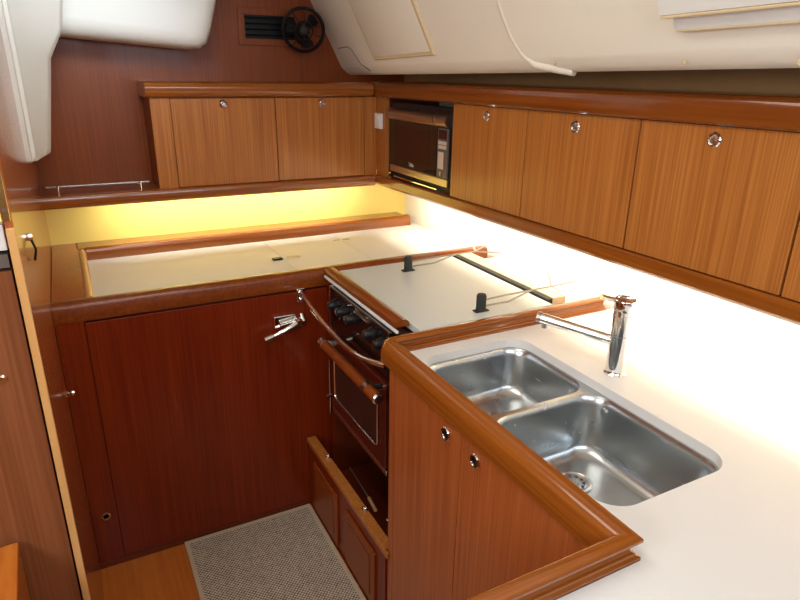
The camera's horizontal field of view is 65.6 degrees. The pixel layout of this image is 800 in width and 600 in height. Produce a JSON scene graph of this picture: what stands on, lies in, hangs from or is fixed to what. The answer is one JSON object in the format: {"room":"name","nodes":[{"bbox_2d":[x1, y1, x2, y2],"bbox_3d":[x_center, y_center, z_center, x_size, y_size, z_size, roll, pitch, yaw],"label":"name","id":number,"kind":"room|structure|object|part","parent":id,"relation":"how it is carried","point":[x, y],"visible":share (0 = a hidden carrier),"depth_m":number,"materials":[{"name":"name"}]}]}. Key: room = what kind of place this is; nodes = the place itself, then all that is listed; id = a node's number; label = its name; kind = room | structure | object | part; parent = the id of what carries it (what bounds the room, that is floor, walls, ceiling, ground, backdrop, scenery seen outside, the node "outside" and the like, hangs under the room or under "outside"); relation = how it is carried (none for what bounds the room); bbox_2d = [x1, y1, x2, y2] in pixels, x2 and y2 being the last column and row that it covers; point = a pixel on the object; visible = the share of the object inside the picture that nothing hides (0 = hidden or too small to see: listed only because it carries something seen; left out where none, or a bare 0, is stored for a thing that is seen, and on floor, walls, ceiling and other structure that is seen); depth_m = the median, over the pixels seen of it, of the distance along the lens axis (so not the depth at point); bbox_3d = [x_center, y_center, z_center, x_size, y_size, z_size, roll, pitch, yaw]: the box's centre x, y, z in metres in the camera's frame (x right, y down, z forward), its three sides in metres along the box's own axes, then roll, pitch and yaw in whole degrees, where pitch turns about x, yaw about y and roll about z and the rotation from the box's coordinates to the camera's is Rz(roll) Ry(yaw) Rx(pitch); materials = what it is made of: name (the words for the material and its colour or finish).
{"room":"ship interior","nodes":[
{"label":"ship interior","id":0,"kind":"room"},
{"bbox_2d":[0,28,103,599],"bbox_3d":[-1.028,-0.109,1.777,0.014,2.100,1.354,-10,23,-26],"label":"door frame","id":1,"kind":"structure","parent":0,"point":[20,178],"depth_m":1.52,"materials":[{"name":"brown wood"}]},
{"bbox_2d":[0,170,10,221],"bbox_3d":[-0.709,-0.284,1.062,0.021,0.305,0.009,-10,23,-26],"label":"brass hinge","id":2,"kind":"object","parent":1,"relation":"attached to","point":[4,210],"visible":1,"depth_m":1.11,"materials":[{"name":"brown wood"}]},
{"bbox_2d":[0,0,62,162],"bbox_3d":[-1.055,-0.798,1.847,0.206,0.718,0.400,-10,23,-26],"label":"wall panel","id":3,"kind":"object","parent":1,"relation":"attached to","point":[31,30],"depth_m":1.78,"materials":[{"name":"white plastic"}]},
{"bbox_2d":[26,233,36,259],"bbox_3d":[-0.820,-0.118,1.387,0.014,0.066,0.022,-10,23,-26],"label":"hook","id":4,"kind":"object","parent":1,"relation":"attached to","point":[29,235],"visible":1,"depth_m":1.38,"materials":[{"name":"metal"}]},
{"bbox_3d":[-0.820,-0.114,1.393,0.011,0.055,0.016,-10,23,-26],"label":"stem","id":5,"kind":"part","parent":4,"relation":"part of","materials":[{"name":"black plastic"}]},
{"bbox_2d":[5,228,90,599],"bbox_3d":[-0.718,0.479,1.354,0.015,1.300,0.008,-10,23,-26],"label":"trim","id":6,"kind":"structure","parent":1,"relation":"attached to","point":[10,232],"depth_m":1.25,"materials":[{"name":"brown wood"}]},
{"bbox_2d":[65,390,74,397],"bbox_3d":[-0.953,0.270,1.797,0.024,0.022,0.022,-10,23,-26],"label":"knob","id":7,"kind":"object","parent":1,"relation":"attached to","point":[72,392],"visible":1,"depth_m":1.79,"materials":[{"name":"silver metal"}]},
{"bbox_2d":[35,0,403,287],"bbox_3d":[-0.602,-0.453,2.721,1.735,2.100,0.030,-10,23,-26],"label":"wall","id":8,"kind":"structure","parent":0,"point":[99,135],"depth_m":2.37,"materials":[{"name":"brown wood"}]},
{"bbox_2d":[60,0,215,48],"bbox_3d":[-0.949,-1.084,2.132,0.720,0.401,0.227,-10,23,-26],"label":"ceiling panel","id":9,"kind":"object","parent":8,"relation":"attached to","point":[171,24],"depth_m":2.10,"materials":[{"name":"white plastic"}]},
{"bbox_2d":[39,175,375,209],"bbox_3d":[-0.718,-0.457,2.486,1.263,0.044,0.238,-10,23,-26],"label":"wall shelf","id":10,"kind":"object","parent":8,"relation":"attached to","point":[78,197],"visible":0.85,"depth_m":2.32,"materials":[{"name":"brown wood"}]},
{"bbox_2d":[45,180,148,194],"bbox_3d":[-1.067,-0.396,2.204,0.334,0.036,0.018,-10,23,-26],"label":"shelf rail","id":11,"kind":"object","parent":10,"relation":"on","point":[146,181],"visible":0.99,"depth_m":2.19,"materials":[{"name":"metal"}]},
{"bbox_2d":[45,172,404,245],"bbox_3d":[-0.656,-0.408,2.686,1.535,0.240,0.006,-10,23,-26],"label":"backsplash","id":12,"kind":"structure","parent":8,"relation":"attached to","point":[107,222],"depth_m":2.62,"materials":[{"name":"yellow paint"}]},
{"bbox_2d":[136,80,376,188],"bbox_3d":[-0.543,-0.680,2.497,0.896,0.373,0.253,-10,23,-26],"label":"upper cabinet","id":13,"kind":"object","parent":8,"relation":"attached to","point":[200,133],"visible":1,"depth_m":2.38,"materials":[{"name":"brown wood"}]},
{"bbox_3d":[-0.655,-0.599,2.351,0.381,0.315,0.018,-10,23,-26],"label":"door","id":14,"kind":"part","parent":13,"relation":"part of","materials":[{"name":"brown wood"}]},
{"bbox_3d":[-0.551,-0.829,2.436,0.872,0.053,0.253,-10,23,-26],"label":"rail","id":15,"kind":"part","parent":13,"relation":"part of","materials":[{"name":"brown wood"}]},
{"bbox_3d":[-0.319,-0.656,2.518,0.372,0.315,0.018,-10,23,-26],"label":"door","id":16,"kind":"part","parent":13,"relation":"part of","materials":[{"name":"brown wood"}]},
{"bbox_2d":[237,7,301,46],"bbox_3d":[-0.522,-1.096,2.497,0.258,0.135,0.012,-10,23,-26],"label":"air vent","id":17,"kind":"object","parent":8,"relation":"in","point":[256,26],"visible":0.96,"depth_m":2.48,"materials":[{"name":"brown wood"}]},
{"bbox_2d":[281,6,324,52],"bbox_3d":[-0.395,-1.082,2.491,0.167,0.171,0.134,-10,23,-26],"label":"fan","id":18,"kind":"object","parent":8,"relation":"attached to","point":[302,29],"visible":1,"depth_m":2.46,"materials":[{"name":"black plastic"}]},
{"bbox_3d":[-0.424,-1.084,2.455,0.052,0.052,0.025,-3,21,-11],"label":"blade","id":19,"kind":"part","parent":18,"relation":"part of","materials":[{"name":"black plastic"}]},
{"bbox_3d":[-0.375,-1.035,2.485,0.055,0.050,0.019,7,21,16],"label":"blade","id":20,"kind":"part","parent":18,"relation":"part of","materials":[{"name":"black plastic"}]},
{"bbox_3d":[-0.347,-1.107,2.460,0.052,0.049,0.031,-3,21,-10],"label":"blade","id":21,"kind":"part","parent":18,"relation":"part of","materials":[{"name":"black plastic"}]},
{"bbox_2d":[101,505,366,599],"bbox_3d":[-0.260,1.275,1.183,3.000,0.060,4.400,-10,23,-26],"label":"floor","id":22,"kind":"structure","parent":0,"point":[167,574],"depth_m":2.04,"materials":[{"name":"brown wood"}]},
{"bbox_2d":[0,543,29,599],"bbox_3d":[-1.017,0.893,1.196,0.585,0.624,0.265,-10,23,-26],"label":"bench","id":23,"kind":"object","parent":22,"relation":"on","point":[13,583],"visible":1,"depth_m":1.27,"materials":[{"name":"brown wood"}]},
{"bbox_2d":[0,221,82,599],"bbox_3d":[-1.347,0.464,1.363,1.077,1.304,0.582,-10,23,-26],"label":"door","id":24,"kind":"structure","parent":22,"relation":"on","point":[32,513],"depth_m":1.30,"materials":[{"name":"brown wood"}]},
{"bbox_3d":[-0.780,0.155,1.218,0.016,0.016,0.006,-10,23,-26],"label":"knob","id":25,"kind":"part","parent":24,"relation":"part of","materials":[{"name":"silver metal"}]},
{"bbox_3d":[-1.210,0.004,0.930,1.075,0.026,0.018,-10,23,-26],"label":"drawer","id":26,"kind":"part","parent":24,"relation":"part of","materials":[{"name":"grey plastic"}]},
{"bbox_2d":[54,284,372,568],"bbox_3d":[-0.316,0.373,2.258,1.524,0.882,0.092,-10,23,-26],"label":"base cabinet","id":27,"kind":"object","parent":22,"relation":"on","point":[191,422],"visible":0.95,"depth_m":2.08,"materials":[{"name":"brown wood"}]},
{"bbox_2d":[88,221,468,296],"bbox_3d":[-0.493,-0.171,2.435,1.529,0.030,0.707,-10,23,-26],"label":"countertop","id":28,"kind":"structure","parent":27,"relation":"on","point":[117,275],"depth_m":2.38,"materials":[{"name":"white laminate"}]},
{"bbox_2d":[51,212,487,324],"bbox_3d":[-0.496,-0.185,2.402,1.499,0.059,0.749,-10,23,-26],"label":"surround","id":29,"kind":"object","parent":28,"relation":"on","point":[73,300],"visible":0.97,"depth_m":2.13,"materials":[{"name":"brown wood"}]},
{"bbox_2d":[296,288,385,367],"bbox_3d":[-0.199,0.078,1.851,0.058,0.046,0.609,-10,23,-26],"label":"bar","id":30,"kind":"object","parent":29,"relation":"attached to","point":[301,296],"visible":0.99,"depth_m":1.78,"materials":[{"name":"silver metal"}]},
{"bbox_3d":[-0.311,-0.176,2.449,0.306,0.011,0.565,-10,23,-26],"label":"cold box lid","id":31,"kind":"part","parent":28,"relation":"part of","materials":[{"name":"white plastic"}]},
{"bbox_3d":[-0.392,0.105,2.078,0.134,0.061,0.024,-12,24,-30],"label":"lever","id":32,"kind":"part","parent":27,"relation":"part of","materials":[{"name":"silver metal"}]},
{"bbox_3d":[0.052,0.310,2.460,0.675,0.870,0.020,-10,23,-26],"label":"panel","id":33,"kind":"part","parent":27,"relation":"part of","materials":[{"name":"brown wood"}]},
{"bbox_2d":[485,257,586,302],"bbox_3d":[0.444,-0.056,2.192,0.123,0.035,0.555,-10,23,-26],"label":"countertop","id":34,"kind":"structure","parent":27,"relation":"on","point":[570,295],"depth_m":2.19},
{"bbox_2d":[184,503,365,599],"bbox_3d":[-0.285,1.004,1.810,0.464,0.010,1.156,-10,23,-26],"label":"rug","id":35,"kind":"object","parent":22,"relation":"on","point":[290,554],"visible":1,"depth_m":2.10,"materials":[{"name":"grey carpet"}]},
{"bbox_2d":[307,436,388,599],"bbox_3d":[0.111,0.470,2.132,0.686,0.800,0.661,-10,23,-26],"label":"drawer","id":36,"kind":"object","parent":22,"relation":"on","point":[359,533],"visible":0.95,"depth_m":2.09,"materials":[{"name":"brown wood"}]},
{"bbox_3d":[-0.268,0.721,2.203,0.002,0.146,0.160,-10,23,-26],"label":"raised panel","id":37,"kind":"part","parent":36,"relation":"part of","materials":[{"name":"brown wood"}]},
{"bbox_3d":[-0.263,0.720,2.205,0.008,0.206,0.220,-10,23,-26],"label":"door","id":38,"kind":"part","parent":36,"relation":"part of","materials":[{"name":"brown wood"}]},
{"bbox_3d":[-0.131,0.813,1.959,0.002,0.146,0.160,-10,23,-26],"label":"raised panel","id":39,"kind":"part","parent":36,"relation":"part of","materials":[{"name":"brown wood"}]},
{"bbox_3d":[-0.127,0.812,1.962,0.008,0.206,0.220,-10,23,-26],"label":"door","id":40,"kind":"part","parent":36,"relation":"part of","materials":[{"name":"brown wood"}]},
{"bbox_2d":[349,467,376,511],"bbox_3d":[-0.127,0.631,2.100,0.014,0.069,0.326,-6,21,-17],"label":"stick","id":41,"kind":"object","parent":36,"relation":"in","point":[374,508],"visible":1,"depth_m":2.02,"materials":[{"name":"brown wood"}]},
{"bbox_3d":[-0.089,0.652,1.985,0.012,0.027,0.084,-5,21,-16],"label":"handle","id":42,"kind":"part","parent":41,"relation":"part of","materials":[{"name":"brown wood"}]},
{"bbox_2d":[318,253,565,475],"bbox_3d":[0.091,0.179,2.063,0.676,0.493,0.587,-10,23,-26],"label":"stove","id":43,"kind":"object","parent":36,"relation":"in","point":[360,389],"depth_m":1.92,"materials":[{"name":"metal"}]},
{"bbox_3d":[-0.230,0.138,2.003,0.068,0.033,0.024,-10,23,-26],"label":"handle mount","id":44,"kind":"part","parent":43,"relation":"part of","materials":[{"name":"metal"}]},
{"bbox_3d":[-0.217,0.018,1.992,0.030,0.040,0.040,-10,23,-26],"label":"knob","id":45,"kind":"part","parent":43,"relation":"part of","materials":[{"name":"black plastic"}]},
{"bbox_3d":[-0.185,0.038,1.934,0.030,0.040,0.040,-10,23,-26],"label":"knob","id":46,"kind":"part","parent":43,"relation":"part of","materials":[{"name":"black plastic"}]},
{"bbox_3d":[-0.155,0.201,1.834,0.031,0.031,0.405,-10,23,-26],"label":"handle","id":47,"kind":"part","parent":43,"relation":"part of","materials":[{"name":"brown wood"}]},
{"bbox_3d":[-0.152,0.059,1.875,0.030,0.040,0.040,-10,23,-26],"label":"knob","id":48,"kind":"part","parent":43,"relation":"part of","materials":[{"name":"black plastic"}]},
{"bbox_3d":[-0.143,0.299,1.948,0.005,0.188,0.336,-10,23,-26],"label":"window trim","id":49,"kind":"part","parent":43,"relation":"part of","materials":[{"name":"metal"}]},
{"bbox_3d":[-0.127,0.302,1.954,0.025,0.282,0.415,-10,23,-26],"label":"oven door","id":50,"kind":"part","parent":43,"relation":"part of","materials":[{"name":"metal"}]},
{"bbox_3d":[-0.123,0.087,1.881,0.018,0.137,0.425,-10,23,-26],"label":"control panel","id":51,"kind":"part","parent":43,"relation":"part of","materials":[{"name":"black glass"}]},
{"bbox_3d":[-0.116,-0.019,1.907,0.045,0.019,0.527,-10,23,-26],"label":"stove fiddle","id":52,"kind":"part","parent":43,"relation":"part of","materials":[{"name":"brown wood"}]},
{"bbox_3d":[-0.092,0.099,1.767,0.030,0.040,0.040,-10,23,-26],"label":"knob","id":53,"kind":"part","parent":43,"relation":"part of","materials":[{"name":"black plastic"}]},
{"bbox_3d":[-0.077,0.241,1.730,0.068,0.033,0.024,-10,23,-26],"label":"handle mount","id":54,"kind":"part","parent":43,"relation":"part of","materials":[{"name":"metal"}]},
{"bbox_3d":[-0.059,0.123,1.710,0.030,0.040,0.040,-10,23,-26],"label":"knob","id":55,"kind":"part","parent":43,"relation":"part of","materials":[{"name":"black plastic"}]},
{"bbox_2d":[401,239,500,271],"bbox_3d":[0.175,-0.170,2.251,0.416,0.064,0.090,-10,23,-28],"label":"clamp","id":56,"kind":"object","parent":43,"relation":"on","point":[408,259],"visible":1,"depth_m":2.18,"materials":[{"name":"black plastic"}]},
{"bbox_3d":[0.028,-0.130,2.141,0.029,0.045,0.029,-10,23,-26],"label":"thumb knob","id":57,"kind":"part","parent":56,"relation":"part of","materials":[{"name":"black plastic"}]},
{"bbox_3d":[0.156,-0.158,2.227,0.287,0.009,0.013,-12,24,-30],"label":"rod","id":58,"kind":"part","parent":56,"relation":"part of","materials":[{"name":"metal"}]},
{"bbox_3d":[0.160,-0.149,2.223,0.286,0.022,0.041,-10,23,-26],"label":"rod","id":59,"kind":"part","parent":56,"relation":"part of","materials":[{"name":"metal"}]},
{"bbox_3d":[0.156,-0.044,2.021,0.532,0.030,0.577,-10,23,-26],"label":"stove cover","id":60,"kind":"part","parent":43,"relation":"part of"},
{"bbox_3d":[0.364,-0.082,2.133,0.053,0.030,0.541,-10,23,-26],"label":"hinge rail","id":61,"kind":"part","parent":43,"relation":"part of","materials":[{"name":"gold metal"}]},
{"bbox_2d":[472,270,574,312],"bbox_3d":[0.384,-0.035,1.882,0.403,0.073,0.053,-11,23,-28],"label":"clamp","id":62,"kind":"object","parent":43,"relation":"on","point":[481,298],"visible":1,"depth_m":1.82,"materials":[{"name":"black plastic"}]},
{"bbox_3d":[0.234,0.003,1.790,0.029,0.045,0.029,-10,23,-26],"label":"thumb knob","id":63,"kind":"part","parent":62,"relation":"part of","materials":[{"name":"black plastic"}]},
{"bbox_3d":[0.360,-0.013,1.864,0.270,0.022,0.011,-13,24,-32],"label":"rod","id":64,"kind":"part","parent":62,"relation":"part of","materials":[{"name":"metal"}]},
{"bbox_3d":[0.355,-0.022,1.869,0.269,0.009,0.013,-11,23,-29],"label":"rod","id":65,"kind":"part","parent":62,"relation":"part of","materials":[{"name":"metal"}]},
{"bbox_2d":[387,370,585,599],"bbox_3d":[0.221,0.688,1.437,1.350,0.879,0.768,-10,23,-26],"label":"base cabinet","id":66,"kind":"object","parent":22,"relation":"on","point":[460,528],"visible":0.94,"depth_m":1.38,"materials":[{"name":"brown wood"}]},
{"bbox_3d":[0.059,0.600,1.553,0.018,0.797,0.300,-10,23,-26],"label":"door","id":67,"kind":"part","parent":66,"relation":"part of","materials":[{"name":"brown wood"}]},
{"bbox_3d":[0.220,0.709,1.266,0.018,0.797,0.390,-10,23,-26],"label":"door","id":68,"kind":"part","parent":66,"relation":"part of","materials":[{"name":"brown wood"}]},
{"bbox_2d":[410,309,799,599],"bbox_3d":[0.451,0.412,0.911,1.378,0.023,1.731,-10,23,-26],"label":"countertop","id":69,"kind":"structure","parent":66,"relation":"on","point":[732,532],"depth_m":1.18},
{"bbox_2d":[381,296,643,599],"bbox_3d":[0.169,0.233,1.310,0.578,0.057,1.532,6,21,13],"label":"trim","id":70,"kind":"structure","parent":69,"relation":"on","point":[608,541],"depth_m":1.10,"materials":[{"name":"brown wood"}]},
{"bbox_3d":[0.304,0.066,1.768,0.728,0.057,0.040,-10,23,-26],"label":"moulding","id":71,"kind":"part","parent":70,"relation":"part of","materials":[{"name":"brown wood"}]},
{"bbox_3d":[0.077,0.418,0.808,0.622,0.057,0.040,-10,23,-26],"label":"return moulding","id":72,"kind":"part","parent":70,"relation":"part of","materials":[{"name":"brown wood"}]},
{"bbox_2d":[429,347,718,505],"bbox_3d":[0.338,0.323,1.406,0.344,0.156,0.681,-10,23,-26],"label":"double sink","id":73,"kind":"object","parent":69,"relation":"in","point":[617,457],"visible":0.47,"depth_m":1.44,"materials":[{"name":"silver metal"}]},
{"bbox_3d":[0.251,0.256,1.556,0.314,0.136,0.277,-10,23,-26],"label":"bowl","id":74,"kind":"part","parent":73,"relation":"part of","materials":[{"name":"silver metal"}]},
{"bbox_3d":[0.404,0.369,1.286,0.314,0.156,0.360,-10,23,-26],"label":"bowl","id":75,"kind":"part","parent":73,"relation":"part of","materials":[{"name":"silver metal"}]},
{"bbox_2d":[535,294,636,377],"bbox_3d":[0.444,0.068,1.515,0.234,0.203,0.057,10,22,24],"label":"tap","id":76,"kind":"object","parent":69,"relation":"on","point":[618,339],"visible":1,"depth_m":1.48,"materials":[{"name":"silver metal"}]},
{"bbox_3d":[0.441,0.073,1.527,0.196,0.048,0.027,12,23,27],"label":"spout","id":77,"kind":"part","parent":76,"relation":"part of","materials":[{"name":"silver metal"}]},
{"bbox_3d":[0.490,-0.004,1.451,0.044,0.023,0.012,-1,20,-6],"label":"lever","id":78,"kind":"part","parent":76,"relation":"part of","materials":[{"name":"silver metal"}]},
{"bbox_2d":[310,0,799,74],"bbox_3d":[0.752,-0.587,0.960,0.648,0.504,4.060,-10,23,-26],"label":"ceiling","id":79,"kind":"structure","parent":0,"point":[578,35],"depth_m":1.45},
{"bbox_2d":[348,0,435,59],"bbox_3d":[-0.071,-1.002,2.065,0.200,0.376,0.463,-10,23,-26],"label":"ceiling panel","id":80,"kind":"object","parent":79,"relation":"attached to","point":[391,29],"visible":1,"depth_m":2.09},
{"bbox_2d":[496,0,576,75],"bbox_3d":[0.283,-0.796,1.513,0.330,0.466,0.128,3,20,6],"label":"trim","id":81,"kind":"structure","parent":79,"relation":"attached to","point":[539,66],"depth_m":1.57,"materials":[{"name":"white plastic"}]},
{"bbox_2d":[656,0,799,31],"bbox_3d":[0.721,-0.439,0.597,0.183,0.282,1.194,-10,23,-26],"label":"window blind","id":82,"kind":"object","parent":79,"relation":"attached to","point":[687,15],"visible":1,"depth_m":1.04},
{"bbox_2d":[405,102,799,389],"bbox_3d":[0.998,0.380,1.405,0.030,1.500,4.160,-10,23,-26],"label":"wall","id":83,"kind":"structure","parent":0,"point":[769,346],"depth_m":1.79,"materials":[{"name":"white paint"}]},
{"bbox_2d":[370,81,799,325],"bbox_3d":[0.667,-0.278,1.489,0.284,0.439,2.920,-10,23,-26],"label":"upper cabinet","id":84,"kind":"object","parent":83,"relation":"attached to","point":[696,190],"visible":0.98,"depth_m":1.44,"materials":[{"name":"brown wood"}]},
{"bbox_2d":[375,113,382,128],"bbox_3d":[-0.090,-0.741,2.570,0.015,0.062,0.060,-10,23,-26],"label":"light switch","id":85,"kind":"object","parent":84,"relation":"attached to","point":[378,116],"visible":1,"depth_m":2.55,"materials":[{"name":"white plastic"}]},
{"bbox_3d":[-0.071,-0.680,2.590,0.018,0.317,0.078,-10,23,-26],"label":"filler panel","id":86,"kind":"part","parent":84,"relation":"part of","materials":[{"name":"brown wood"}]},
{"bbox_2d":[386,101,453,193],"bbox_3d":[0.156,-0.602,2.409,0.244,0.304,0.472,-10,23,-26],"label":"microwave","id":87,"kind":"object","parent":84,"relation":"in","point":[420,135],"visible":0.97,"depth_m":2.33,"materials":[{"name":"black plastic"}]},
{"bbox_3d":[0.042,-0.699,2.359,0.028,0.048,0.363,-10,23,-26],"label":"door handle","id":88,"kind":"part","parent":87,"relation":"part of","materials":[{"name":"brown wood"}]},
{"bbox_3d":[0.047,-0.600,2.405,0.008,0.184,0.379,-10,23,-26],"label":"door","id":89,"kind":"part","parent":87,"relation":"part of","materials":[{"name":"black glass"}]},
{"bbox_3d":[0.153,-0.524,2.218,0.007,0.174,0.069,-10,23,-26],"label":"control panel","id":90,"kind":"part","parent":87,"relation":"part of","materials":[{"name":"grey plastic"}]},
{"bbox_3d":[0.276,-0.452,1.970,0.018,0.313,0.388,-10,23,-26],"label":"door","id":91,"kind":"part","parent":84,"relation":"part of","materials":[{"name":"brown wood"}]},
{"bbox_3d":[0.461,-0.331,1.639,0.018,0.310,0.400,-10,23,-26],"label":"door","id":92,"kind":"part","parent":84,"relation":"part of","materials":[{"name":"brown wood"}]},
{"bbox_3d":[0.670,-0.448,1.426,0.284,0.076,2.920,-10,23,-26],"label":"rail","id":93,"kind":"part","parent":84,"relation":"part of","materials":[{"name":"brown wood"}]},
{"bbox_3d":[0.680,-0.109,1.536,0.270,0.090,2.880,-10,23,-26],"label":"rail","id":94,"kind":"part","parent":84,"relation":"part of","materials":[{"name":"brown wood"}]},
{"bbox_3d":[0.647,-0.209,1.307,0.018,0.306,0.389,-10,23,-26],"label":"door","id":95,"kind":"part","parent":84,"relation":"part of","materials":[{"name":"brown wood"}]},
{"bbox_3d":[0.830,-0.089,0.979,0.018,0.303,0.390,-10,23,-26],"label":"door","id":96,"kind":"part","parent":84,"relation":"part of","materials":[{"name":"brown wood"}]},
{"bbox_2d":[404,68,799,93],"bbox_3d":[1.006,-0.510,1.072,0.042,0.400,4.160,-10,23,-26],"label":"trim","id":97,"kind":"structure","parent":83,"relation":"attached to","point":[769,80],"depth_m":1.64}
]}

